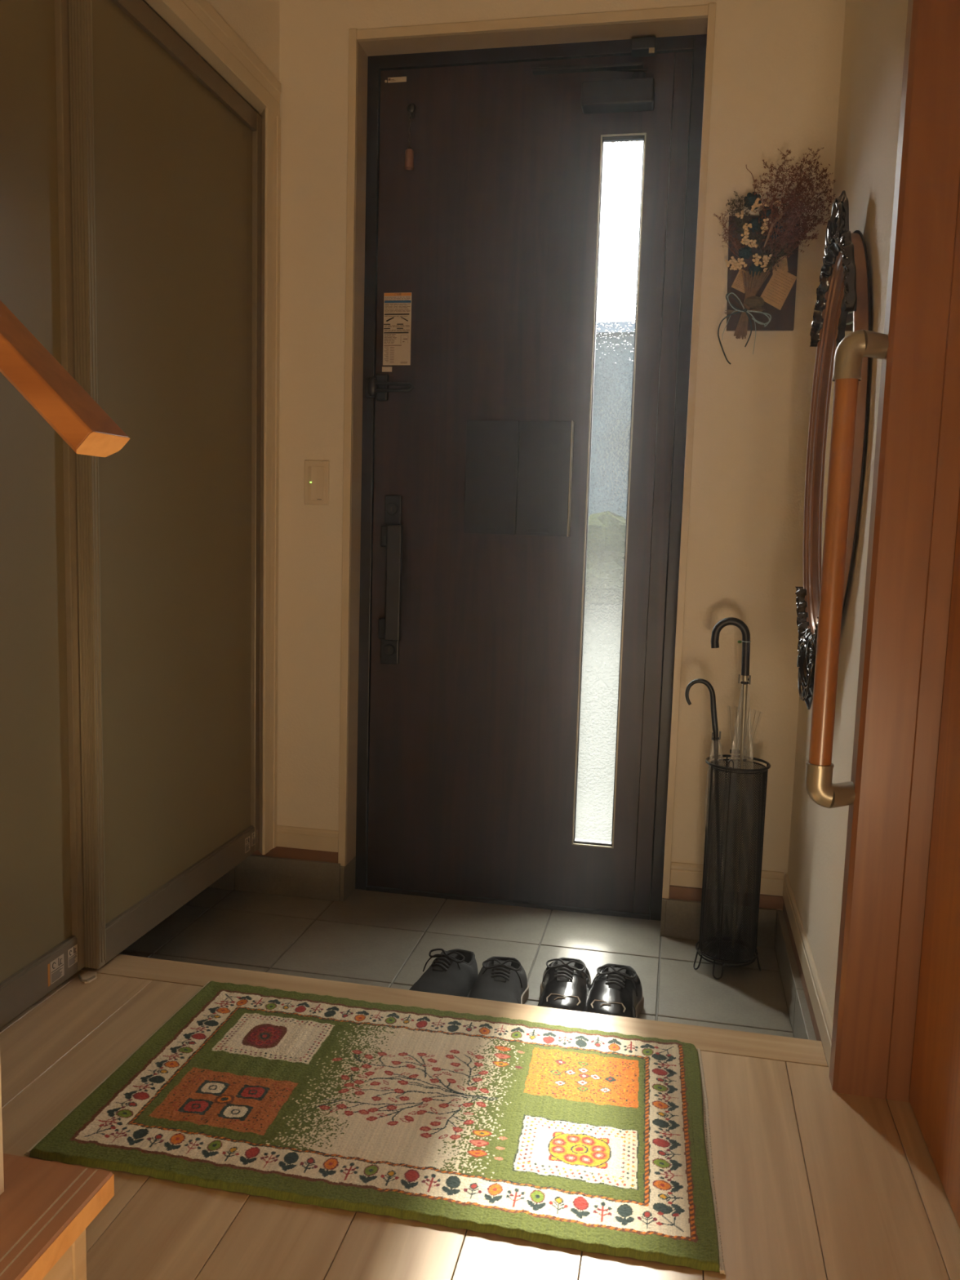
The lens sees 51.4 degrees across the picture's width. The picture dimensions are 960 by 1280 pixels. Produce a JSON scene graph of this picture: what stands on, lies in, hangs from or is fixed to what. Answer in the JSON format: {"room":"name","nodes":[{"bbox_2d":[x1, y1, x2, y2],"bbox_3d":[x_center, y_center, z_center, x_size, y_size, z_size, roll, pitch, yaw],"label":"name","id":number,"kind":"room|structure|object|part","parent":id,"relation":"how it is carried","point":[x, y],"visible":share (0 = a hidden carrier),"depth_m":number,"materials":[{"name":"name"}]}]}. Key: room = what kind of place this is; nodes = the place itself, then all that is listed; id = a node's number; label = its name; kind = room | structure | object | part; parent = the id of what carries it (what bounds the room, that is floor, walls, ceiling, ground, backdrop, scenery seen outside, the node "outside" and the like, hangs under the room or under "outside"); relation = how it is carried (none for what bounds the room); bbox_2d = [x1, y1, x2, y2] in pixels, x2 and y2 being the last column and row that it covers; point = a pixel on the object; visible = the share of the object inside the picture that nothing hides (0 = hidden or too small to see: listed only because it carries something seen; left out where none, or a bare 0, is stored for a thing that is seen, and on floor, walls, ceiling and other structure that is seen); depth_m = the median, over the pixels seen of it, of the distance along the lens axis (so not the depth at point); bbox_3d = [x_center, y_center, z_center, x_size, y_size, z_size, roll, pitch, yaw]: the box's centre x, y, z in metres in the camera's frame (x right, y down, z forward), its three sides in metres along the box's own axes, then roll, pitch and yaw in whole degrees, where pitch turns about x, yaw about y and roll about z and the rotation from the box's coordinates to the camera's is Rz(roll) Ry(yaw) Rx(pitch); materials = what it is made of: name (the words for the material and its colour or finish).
{"room":"entryway","nodes":[
{"label":"entryway","id":0,"kind":"room"},
{"bbox_2d":[205,0,279,80],"bbox_3d":[-0.814,-0.515,1.863,0.205,2.386,1.708,3,7,11],"label":"wall","id":1,"kind":"structure","parent":0,"point":[255,22],"depth_m":2.44,"materials":[{"name":"paint"}]},
{"bbox_2d":[0,0,84,1027],"bbox_3d":[-0.857,-0.256,1.533,0.032,1.920,0.793,3,7,11],"label":"door","id":2,"kind":"structure","parent":1,"relation":"in","point":[42,926],"depth_m":1.80,"materials":[{"name":"wood"}]},
{"bbox_3d":[-0.886,0.664,1.630,0.030,0.070,0.725,3,7,11],"label":"rail","id":3,"kind":"part","parent":2,"relation":"part of","materials":[{"name":"wood"}]},
{"bbox_2d":[68,0,262,968],"bbox_3d":[-0.672,-0.336,2.276,0.032,1.920,0.790,3,7,11],"label":"door","id":4,"kind":"structure","parent":1,"relation":"in","point":[166,155],"depth_m":2.17,"materials":[{"name":"wood"}]},
{"bbox_3d":[-0.702,0.583,2.373,0.030,0.070,0.722,3,7,11],"label":"rail","id":5,"kind":"part","parent":4,"relation":"part of","materials":[{"name":"wood"}]},
{"bbox_3d":[-0.648,-1.266,2.158,0.030,0.046,0.722,3,7,11],"label":"rail","id":6,"kind":"part","parent":4,"relation":"part of","materials":[{"name":"wood"}]},
{"bbox_2d":[142,0,280,854],"bbox_3d":[-0.787,-0.343,1.897,0.164,2.027,1.668,3,7,11],"label":"trim","id":7,"kind":"structure","parent":1,"relation":"attached to","point":[196,22],"depth_m":2.59,"materials":[{"name":"cream laminate"}]},
{"bbox_3d":[-0.581,-0.382,2.662,0.064,1.942,0.087,3,7,11],"label":"casing","id":8,"kind":"part","parent":7,"relation":"part of","materials":[{"name":"beige wood"}]},
{"bbox_2d":[80,954,827,1066],"bbox_3d":[-0.146,0.723,1.935,1.554,0.050,0.091,3,7,11],"label":"trim","id":9,"kind":"structure","parent":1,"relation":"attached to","point":[787,1049],"depth_m":1.91,"materials":[{"name":"brown wood"}]},
{"bbox_2d":[118,887,794,1037],"bbox_3d":[-0.265,0.786,2.434,2.192,0.030,0.960,3,7,11],"label":"floor tile","id":10,"kind":"structure","parent":0,"point":[387,940],"depth_m":2.50,"materials":[{"name":"tile"}]},
{"bbox_2d":[408,948,478,997],"bbox_3d":[-0.077,0.749,2.207,0.125,0.106,0.264,4,7,20],"label":"sneaker","id":11,"kind":"object","parent":10,"relation":"on","point":[454,972],"visible":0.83,"depth_m":2.18,"materials":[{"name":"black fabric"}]},
{"bbox_2d":[468,955,528,1004],"bbox_3d":[0.041,0.757,2.174,0.127,0.104,0.265,3,7,11],"label":"sneaker","id":12,"kind":"object","parent":10,"relation":"on","point":[501,979],"visible":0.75,"depth_m":2.16,"materials":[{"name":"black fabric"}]},
{"bbox_2d":[537,957,591,1011],"bbox_3d":[0.188,0.760,2.173,0.130,0.108,0.263,3,7,11],"label":"shoe","id":13,"kind":"object","parent":10,"relation":"on","point":[566,983],"visible":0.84,"depth_m":2.14,"materials":[{"name":"black leather"}]},
{"bbox_3d":[0.176,0.755,2.096,0.073,0.013,0.024,3,7,11],"label":"toe trim","id":14,"kind":"part","parent":13,"relation":"part of","materials":[{"name":"beige rubber"}]},
{"bbox_2d":[584,963,644,1017],"bbox_3d":[0.285,0.765,2.149,0.133,0.108,0.264,3,7,11],"label":"shoe","id":15,"kind":"object","parent":10,"relation":"on","point":[615,989],"visible":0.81,"depth_m":2.12,"materials":[{"name":"black leather"}]},
{"bbox_3d":[0.267,0.760,2.073,0.073,0.013,0.025,3,7,11],"label":"toe trim","id":16,"kind":"part","parent":15,"relation":"part of","materials":[{"name":"beige rubber"}]},
{"bbox_2d":[693,748,770,979],"bbox_3d":[0.605,0.533,2.397,0.154,0.529,0.151,-4,8,-38],"label":"umbrella stand","id":17,"kind":"object","parent":10,"relation":"on","point":[744,951],"visible":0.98,"depth_m":2.36,"materials":[{"name":"black metal"}]},
{"bbox_2d":[684,678,720,947],"bbox_3d":[0.541,0.419,2.387,0.127,0.658,0.062,3,7,11],"label":"umbrella","id":18,"kind":"object","parent":17,"relation":"in","point":[713,698],"visible":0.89,"depth_m":2.35,"materials":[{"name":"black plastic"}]},
{"bbox_3d":[0.525,0.152,2.357,0.082,0.122,0.014,3,7,11],"label":"crook handle","id":19,"kind":"part","parent":18,"relation":"part of","materials":[{"name":"black plastic"}]},
{"bbox_2d":[711,617,760,947],"bbox_3d":[0.599,0.347,2.385,0.129,0.804,0.066,3,7,11],"label":"umbrella","id":20,"kind":"object","parent":17,"relation":"in","point":[744,630],"visible":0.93,"depth_m":2.35,"materials":[{"name":"black fabric"}]},
{"bbox_3d":[0.592,0.014,2.353,0.093,0.136,0.019,3,7,11],"label":"crook handle","id":21,"kind":"part","parent":20,"relation":"part of","materials":[{"name":"black plastic"}]},
{"bbox_2d":[0,970,959,1279],"bbox_3d":[-0.452,0.925,0.219,1.707,0.074,3.540,3,7,11],"label":"floor","id":22,"kind":"structure","parent":0,"point":[813,1180],"depth_m":1.35,"materials":[{"name":"brown wood"}]},
{"bbox_2d":[0,1153,114,1279],"bbox_3d":[-0.777,0.625,0.669,0.561,0.400,0.992,3,7,11],"label":"staircase","id":23,"kind":"structure","parent":22,"relation":"on","point":[46,1207],"depth_m":1.05,"materials":[{"name":"brown wood"}]},
{"bbox_2d":[0,1057,4,1195],"bbox_3d":[-0.518,0.126,0.992,0.042,0.930,0.040,3,7,11],"label":"post","id":24,"kind":"object","parent":23,"relation":"on","point":[2,1175],"visible":1,"depth_m":1.05,"materials":[{"name":"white wood"}]},
{"bbox_2d":[0,300,129,457],"bbox_3d":[-0.904,-0.761,0.984,1.175,1.125,0.065,3,7,11],"label":"stair handrail","id":25,"kind":"object","parent":24,"relation":"attached to","point":[25,362],"visible":1,"depth_m":0.91,"materials":[{"name":"brown wood"}]},
{"bbox_2d":[77,970,97,983],"bbox_3d":[-0.781,0.669,1.983,0.037,0.008,0.048,3,7,11],"label":"guide","id":26,"kind":"object","parent":22,"relation":"on","point":[89,976],"visible":1,"depth_m":1.98,"materials":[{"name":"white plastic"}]},
{"bbox_2d":[24,981,725,1274],"bbox_3d":[-0.119,0.730,1.605,0.980,0.014,0.558,3,7,11],"label":"rug","id":27,"kind":"object","parent":22,"relation":"on","point":[583,1140],"visible":1,"depth_m":1.52,"materials":[{"name":"fabric"}]},
{"bbox_2d":[276,0,845,937],"bbox_3d":[-0.123,-0.507,2.678,2.342,2.550,0.152,3,7,11],"label":"wall","id":28,"kind":"structure","parent":0,"point":[777,66],"depth_m":2.50,"materials":[{"name":"paint"}]},
{"bbox_2d":[208,854,341,901],"bbox_3d":[-0.806,0.652,2.860,0.852,0.106,0.018,3,7,11],"label":"trim","id":29,"kind":"structure","parent":28,"relation":"attached to","point":[313,879],"depth_m":2.80,"materials":[{"name":"wood"}]},
{"bbox_2d":[251,846,337,862],"bbox_3d":[-0.807,0.582,2.857,0.845,0.034,0.008,3,7,11],"label":"trim","id":30,"kind":"structure","parent":28,"relation":"attached to","point":[278,851],"depth_m":2.79,"materials":[{"name":"brown wood"}]},
{"bbox_2d":[276,825,338,852],"bbox_3d":[-0.485,0.555,2.786,0.189,0.060,0.008,3,7,11],"label":"baseboard","id":31,"kind":"structure","parent":28,"relation":"attached to","point":[317,839],"depth_m":2.78,"materials":[{"name":"beige wood"}]},
{"bbox_2d":[304,460,329,505],"bbox_3d":[-0.438,-0.421,2.667,0.069,0.117,0.013,3,7,11],"label":"light switch","id":32,"kind":"object","parent":28,"relation":"attached to","point":[316,472],"visible":1,"depth_m":2.66,"materials":[{"name":"white plastic"}]},
{"bbox_3d":[-0.438,-0.418,2.665,0.045,0.092,0.002,3,7,11],"label":"frame","id":33,"kind":"part","parent":32,"relation":"part of","materials":[{"name":"beige plastic"}]},
{"bbox_2d":[339,856,355,901],"bbox_3d":[-0.373,0.673,2.820,0.012,0.099,0.104,3,7,11],"label":"trim","id":34,"kind":"structure","parent":28,"relation":"attached to","point":[347,887],"depth_m":2.80,"materials":[{"name":"wood"}]},
{"bbox_2d":[337,2,716,898],"bbox_3d":[0.090,-0.441,2.604,0.906,2.189,0.096,3,7,11],"label":"trim","id":35,"kind":"structure","parent":28,"relation":"attached to","point":[691,20],"depth_m":2.55,"materials":[{"name":"beige laminate"}]},
{"bbox_3d":[-0.352,-0.459,2.650,0.021,2.189,0.014,3,7,11],"label":"casing","id":36,"kind":"part","parent":35,"relation":"part of","materials":[{"name":"beige wood"}]},
{"bbox_3d":[0.517,-0.414,2.478,0.018,2.189,0.014,3,7,11],"label":"casing","id":37,"kind":"part","parent":35,"relation":"part of","materials":[{"name":"beige wood"}]},
{"bbox_2d":[355,34,706,920],"bbox_3d":[0.099,-0.390,2.657,0.902,2.281,0.132,3,7,11],"label":"door","id":38,"kind":"structure","parent":28,"relation":"in","point":[513,735],"depth_m":2.65,"materials":[{"name":"black metal"}]},
{"bbox_3d":[-0.265,-0.684,2.696,0.035,0.072,0.017,3,7,11],"label":"guard plate","id":39,"kind":"part","parent":38,"relation":"part of","materials":[{"name":"black metal"}]},
{"bbox_3d":[-0.251,0.030,2.774,0.052,0.073,0.013,3,7,11],"label":"lock plate","id":40,"kind":"part","parent":38,"relation":"part of","materials":[{"name":"black metal"}]},
{"bbox_3d":[-0.237,-0.356,2.728,0.047,0.079,0.013,3,7,11],"label":"lock plate","id":41,"kind":"part","parent":38,"relation":"part of","materials":[{"name":"black metal"}]},
{"bbox_3d":[-0.231,-0.676,2.663,0.120,0.028,0.010,3,7,11],"label":"guard arm","id":42,"kind":"part","parent":38,"relation":"part of","materials":[{"name":"black metal"}]},
{"bbox_2d":[383,297,410,362],"bbox_3d":[-0.223,-0.832,2.679,0.071,0.174,0.001,3,7,11],"label":"print","id":43,"kind":"object","parent":38,"relation":"attached to","point":[397,310],"depth_m":2.68,"materials":[{"name":"white paper"}]},
{"bbox_2d":[404,102,415,170],"bbox_3d":[-0.183,-1.318,2.603,0.026,0.166,0.029,3,7,11],"label":"bell","id":44,"kind":"object","parent":38,"relation":"hanging from","point":[409,153],"visible":1,"depth_m":2.60,"materials":[{"name":"orange metal"}]},
{"bbox_3d":[-0.183,-1.325,2.604,0.015,0.090,0.007,3,7,11],"label":"chain","id":45,"kind":"part","parent":44,"relation":"part of","materials":[{"name":"black metal"}]},
{"bbox_3d":[0.032,-0.432,2.654,0.140,0.296,0.034,3,7,11],"label":"panel","id":46,"kind":"part","parent":38,"relation":"part of","materials":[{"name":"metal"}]},
{"bbox_3d":[0.169,-0.424,2.627,0.136,0.296,0.034,3,7,11],"label":"panel","id":47,"kind":"part","parent":38,"relation":"part of","materials":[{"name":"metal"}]},
{"bbox_3d":[0.265,-1.408,2.455,0.273,0.008,0.022,3,7,11],"label":"closer arm","id":48,"kind":"part","parent":38,"relation":"part of","materials":[{"name":"black metal"}]},
{"bbox_3d":[0.339,-0.358,2.638,0.106,1.845,0.001,3,7,11],"label":"glass pane","id":49,"kind":"part","parent":38,"relation":"part of","materials":[{"name":"white glass"}]},
{"bbox_2d":[660,897,666,936],"bbox_3d":[0.488,0.718,2.647,0.012,0.099,0.106,3,7,11],"label":"trim","id":50,"kind":"structure","parent":28,"relation":"attached to","point":[664,900],"depth_m":2.60,"materials":[{"name":"stone"}]},
{"bbox_2d":[664,898,776,948],"bbox_3d":[0.620,0.730,2.575,0.276,0.100,0.020,3,7,11],"label":"trim","id":51,"kind":"structure","parent":28,"relation":"attached to","point":[682,917],"depth_m":2.58,"materials":[{"name":"stone"}]},
{"bbox_2d":[670,862,783,895],"bbox_3d":[0.634,0.614,2.563,0.282,0.060,0.008,3,7,11],"label":"baseboard","id":52,"kind":"structure","parent":28,"relation":"attached to","point":[686,874],"depth_m":2.57,"materials":[{"name":"beige wood"}]},
{"bbox_2d":[713,146,835,364],"bbox_3d":[0.681,-0.897,2.341,0.273,0.486,0.100,3,7,11],"label":"wall decoration","id":53,"kind":"object","parent":28,"relation":"attached to","point":[762,264],"visible":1,"depth_m":2.35,"materials":[{"name":"plant"}]},
{"bbox_3d":[0.592,-0.898,2.360,0.023,0.019,0.014,3,7,11],"label":"cream flower","id":54,"kind":"part","parent":53,"relation":"part of","materials":[{"name":"beige plant"}]},
{"bbox_3d":[0.593,-0.886,2.360,0.020,0.023,0.012,3,7,11],"label":"cream flower","id":55,"kind":"part","parent":53,"relation":"part of","materials":[{"name":"beige plant"}]},
{"bbox_3d":[0.604,-0.889,2.358,0.018,0.024,0.015,3,7,11],"label":"cream flower","id":56,"kind":"part","parent":53,"relation":"part of","materials":[{"name":"beige plant"}]},
{"bbox_3d":[0.609,-0.887,2.361,0.017,0.021,0.016,-4,9,-41],"label":"cream flower","id":57,"kind":"part","parent":53,"relation":"part of","materials":[{"name":"beige plant"}]},
{"bbox_3d":[0.612,-0.895,2.356,0.022,0.018,0.014,3,7,11],"label":"cream flower","id":58,"kind":"part","parent":53,"relation":"part of","materials":[{"name":"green plant"}]},
{"bbox_3d":[0.610,-1.001,2.344,0.020,0.021,0.012,3,7,11],"label":"cream flower","id":59,"kind":"part","parent":53,"relation":"part of","materials":[{"name":"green plant"}]},
{"bbox_3d":[0.622,-0.802,2.377,0.026,0.150,0.018,3,7,11],"label":"stem","id":60,"kind":"part","parent":53,"relation":"part of","materials":[{"name":"plant"}]},
{"bbox_3d":[0.624,-0.803,2.379,0.027,0.148,0.009,-1,7,-24],"label":"stem","id":61,"kind":"part","parent":53,"relation":"part of","materials":[{"name":"plant"}]},
{"bbox_3d":[0.627,-0.800,2.372,0.028,0.150,0.014,-1,7,-20],"label":"stem","id":62,"kind":"part","parent":53,"relation":"part of","materials":[{"name":"plant"}]},
{"bbox_3d":[0.628,-0.799,2.376,0.025,0.154,0.011,1,7,-6],"label":"stem","id":63,"kind":"part","parent":53,"relation":"part of","materials":[{"name":"plant"}]},
{"bbox_3d":[0.621,-0.885,2.356,0.022,0.019,0.012,3,7,11],"label":"cream flower","id":64,"kind":"part","parent":53,"relation":"part of","materials":[{"name":"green plant"}]},
{"bbox_3d":[0.629,-0.799,2.381,0.025,0.154,0.008,3,7,11],"label":"stem","id":65,"kind":"part","parent":53,"relation":"part of","materials":[{"name":"plant"}]},
{"bbox_3d":[0.625,-0.941,2.349,0.022,0.018,0.011,4,7,16],"label":"cream flower","id":66,"kind":"part","parent":53,"relation":"part of","materials":[{"name":"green plant"}]},
{"bbox_3d":[0.631,-0.798,2.375,0.026,0.155,0.017,3,7,11],"label":"stem","id":67,"kind":"part","parent":53,"relation":"part of","materials":[{"name":"plant"}]},
{"bbox_3d":[0.625,-0.954,2.345,0.021,0.021,0.012,-2,7,-27],"label":"cream flower","id":68,"kind":"part","parent":53,"relation":"part of","materials":[{"name":"beige plant"}]},
{"bbox_3d":[0.635,-0.798,2.378,0.031,0.155,0.004,0,7,-11],"label":"stem","id":69,"kind":"part","parent":53,"relation":"part of","materials":[{"name":"plant"}]},
{"bbox_3d":[0.640,-0.798,2.375,0.035,0.155,0.016,7,8,39],"label":"stem","id":70,"kind":"part","parent":53,"relation":"part of","materials":[{"name":"plant"}]},
{"bbox_3d":[0.629,-0.971,2.344,0.022,0.020,0.012,3,7,11],"label":"cream flower","id":71,"kind":"part","parent":53,"relation":"part of","materials":[{"name":"beige plant"}]},
{"bbox_3d":[0.642,-0.802,2.377,0.035,0.147,0.011,4,7,20],"label":"stem","id":72,"kind":"part","parent":53,"relation":"part of","materials":[{"name":"plant"}]},
{"bbox_3d":[0.634,-0.935,2.347,0.021,0.018,0.014,3,7,11],"label":"cream flower","id":73,"kind":"part","parent":53,"relation":"part of","materials":[{"name":"beige plant"}]},
{"bbox_3d":[0.645,-0.802,2.376,0.038,0.148,0.012,5,7,26],"label":"stem","id":74,"kind":"part","parent":53,"relation":"part of","materials":[{"name":"plant"}]},
{"bbox_3d":[0.646,-0.799,2.374,0.039,0.154,0.012,2,7,0],"label":"stem","id":75,"kind":"part","parent":53,"relation":"part of","materials":[{"name":"plant"}]},
{"bbox_3d":[0.650,-0.798,2.377,0.041,0.156,0.008,3,7,11],"label":"stem","id":76,"kind":"part","parent":53,"relation":"part of","materials":[{"name":"plant"}]},
{"bbox_3d":[0.645,-0.932,2.346,0.019,0.018,0.015,3,7,11],"label":"cream flower","id":77,"kind":"part","parent":53,"relation":"part of","materials":[{"name":"beige plant"}]},
{"bbox_3d":[0.655,-0.799,2.372,0.046,0.152,0.015,3,7,11],"label":"stem","id":78,"kind":"part","parent":53,"relation":"part of","materials":[{"name":"plant"}]},
{"bbox_3d":[0.645,-1.015,2.335,0.018,0.021,0.013,5,7,26],"label":"cream flower","id":79,"kind":"part","parent":53,"relation":"part of","materials":[{"name":"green plant"}]},
{"bbox_3d":[0.653,-0.800,2.375,0.043,0.150,0.008,3,7,11],"label":"stem","id":80,"kind":"part","parent":53,"relation":"part of","materials":[{"name":"plant"}]},
{"bbox_3d":[0.657,-0.796,2.368,0.048,0.156,0.020,3,7,11],"label":"stem","id":81,"kind":"part","parent":53,"relation":"part of","materials":[{"name":"plant"}]},
{"bbox_3d":[0.652,-0.890,2.347,0.013,0.020,0.013,3,7,11],"label":"cream flower","id":82,"kind":"part","parent":53,"relation":"part of","materials":[{"name":"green plant"}]},
{"bbox_3d":[0.652,-0.899,2.346,0.022,0.020,0.013,3,7,11],"label":"cream flower","id":83,"kind":"part","parent":53,"relation":"part of","materials":[{"name":"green plant"}]},
{"bbox_3d":[0.661,-0.801,2.371,0.051,0.149,0.016,3,7,11],"label":"stem","id":84,"kind":"part","parent":53,"relation":"part of","materials":[{"name":"plant"}]},
{"bbox_3d":[0.653,-1.025,2.333,0.020,0.022,0.013,3,7,11],"label":"cream flower","id":85,"kind":"part","parent":53,"relation":"part of","materials":[{"name":"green plant"}]},
{"bbox_3d":[0.667,-0.888,2.344,0.020,0.022,0.014,6,8,35],"label":"cream flower","id":86,"kind":"part","parent":53,"relation":"part of","materials":[{"name":"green plant"}]},
{"bbox_3d":[0.667,-0.963,2.337,0.019,0.021,0.015,3,7,11],"label":"cream flower","id":87,"kind":"part","parent":53,"relation":"part of","materials":[{"name":"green plant"}]},
{"bbox_3d":[0.671,-0.978,2.334,0.020,0.019,0.013,-1,7,-21],"label":"cream flower","id":88,"kind":"part","parent":53,"relation":"part of","materials":[{"name":"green plant"}]},
{"bbox_3d":[0.675,-0.897,2.343,0.022,0.019,0.013,3,7,11],"label":"cream flower","id":89,"kind":"part","parent":53,"relation":"part of","materials":[{"name":"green plant"}]},
{"bbox_3d":[0.673,-1.024,2.329,0.018,0.024,0.014,3,7,11],"label":"cream flower","id":90,"kind":"part","parent":53,"relation":"part of","materials":[{"name":"brown plant"}]},
{"bbox_2d":[787,0,908,1022],"bbox_3d":[0.816,-0.407,2.055,0.150,2.550,1.012,3,7,11],"label":"wall","id":91,"kind":"structure","parent":0,"point":[874,33],"depth_m":1.84,"materials":[{"name":"paint"}]},
{"bbox_2d":[669,884,825,1054],"bbox_3d":[0.564,0.705,2.207,0.294,0.036,0.755,3,7,11],"label":"trim","id":92,"kind":"structure","parent":91,"relation":"attached to","point":[768,901],"depth_m":2.54,"materials":[{"name":"brown wood"}]},
{"bbox_2d":[774,911,816,1040],"bbox_3d":[0.693,0.779,2.183,0.024,0.098,0.742,3,7,11],"label":"trim","id":93,"kind":"structure","parent":91,"relation":"attached to","point":[798,1011],"depth_m":2.19,"materials":[{"name":"stone"}]},
{"bbox_2d":[782,874,832,1068],"bbox_3d":[0.691,0.669,2.117,0.009,0.063,0.852,3,7,11],"label":"baseboard","id":94,"kind":"structure","parent":91,"relation":"attached to","point":[820,1009],"depth_m":2.02,"materials":[{"name":"beige wood"}]},
{"bbox_2d":[795,190,870,710],"bbox_3d":[0.672,-0.353,1.933,0.046,0.993,0.426,3,7,8],"label":"oval mirror","id":95,"kind":"object","parent":91,"relation":"attached to","point":[842,308],"visible":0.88,"depth_m":1.98,"materials":[{"name":"black metal"}]},
{"bbox_3d":[0.679,-0.374,1.929,0.020,0.788,0.416,3,7,8],"label":"moulding","id":96,"kind":"part","parent":95,"relation":"part of","materials":[{"name":"brown wood"}]},
{"bbox_2d":[815,271,853,616],"bbox_3d":[0.688,-0.373,1.928,0.001,0.710,0.338,3,7,8],"label":"mirror glass","id":97,"kind":"object","parent":95,"relation":"attached to","point":[842,322],"depth_m":2.02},
{"bbox_3d":[0.683,-0.373,1.929,0.022,0.788,0.416,3,7,8],"label":"frame","id":98,"kind":"part","parent":95,"relation":"part of","materials":[{"name":"brown wood"}]},
{"bbox_2d":[804,329,888,808],"bbox_3d":[0.579,-0.102,1.571,0.091,0.750,0.049,0,7,-14],"label":"grab bar","id":99,"kind":"object","parent":91,"relation":"attached to","point":[850,352],"visible":1,"depth_m":1.55,"materials":[{"name":"brown wood"}]},
{"bbox_2d":[829,0,959,1102],"bbox_3d":[0.686,-0.433,1.532,0.121,2.386,0.052,3,7,11],"label":"trim","id":100,"kind":"structure","parent":91,"relation":"attached to","point":[916,490],"depth_m":1.55,"materials":[{"name":"brown wood"}]},
{"bbox_3d":[0.494,-0.156,-0.192,0.195,2.550,3.548,3,7,11],"label":"wall","id":101,"kind":"structure","parent":0,"visible":0},
{"bbox_2d":[909,497,959,1228],"bbox_3d":[0.619,-0.352,0.815,0.042,2.386,1.492,3,7,11],"label":"door","id":102,"kind":"structure","parent":101,"relation":"in","point":[935,1085],"depth_m":1.49,"materials":[{"name":"orange wood"}]},
{"label":"outside","id":103,"kind":"structure","parent":0,"visible":0},
{"bbox_2d":[584,600,622,610],"bbox_3d":[3.946,-1.243,22.292,28.000,0.270,39.840,3,7,11],"label":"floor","id":104,"kind":"structure","parent":103,"point":[602,606],"depth_m":14.82,"materials":[{"name":"concrete"}]},
{"bbox_2d":[585,510,626,603],"bbox_3d":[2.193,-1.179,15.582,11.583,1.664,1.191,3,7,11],"label":"glass panel","id":105,"kind":"object","parent":104,"relation":"on","point":[615,532],"visible":0.09,"depth_m":15.18,"materials":[{"name":"glass"}]},
{"bbox_2d":[588,321,635,519],"bbox_3d":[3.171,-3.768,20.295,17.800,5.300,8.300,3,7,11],"label":"glass panel","id":106,"kind":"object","parent":104,"relation":"on","point":[616,393],"visible":0.02,"depth_m":16.67,"materials":[{"name":"glass"}]}
]}

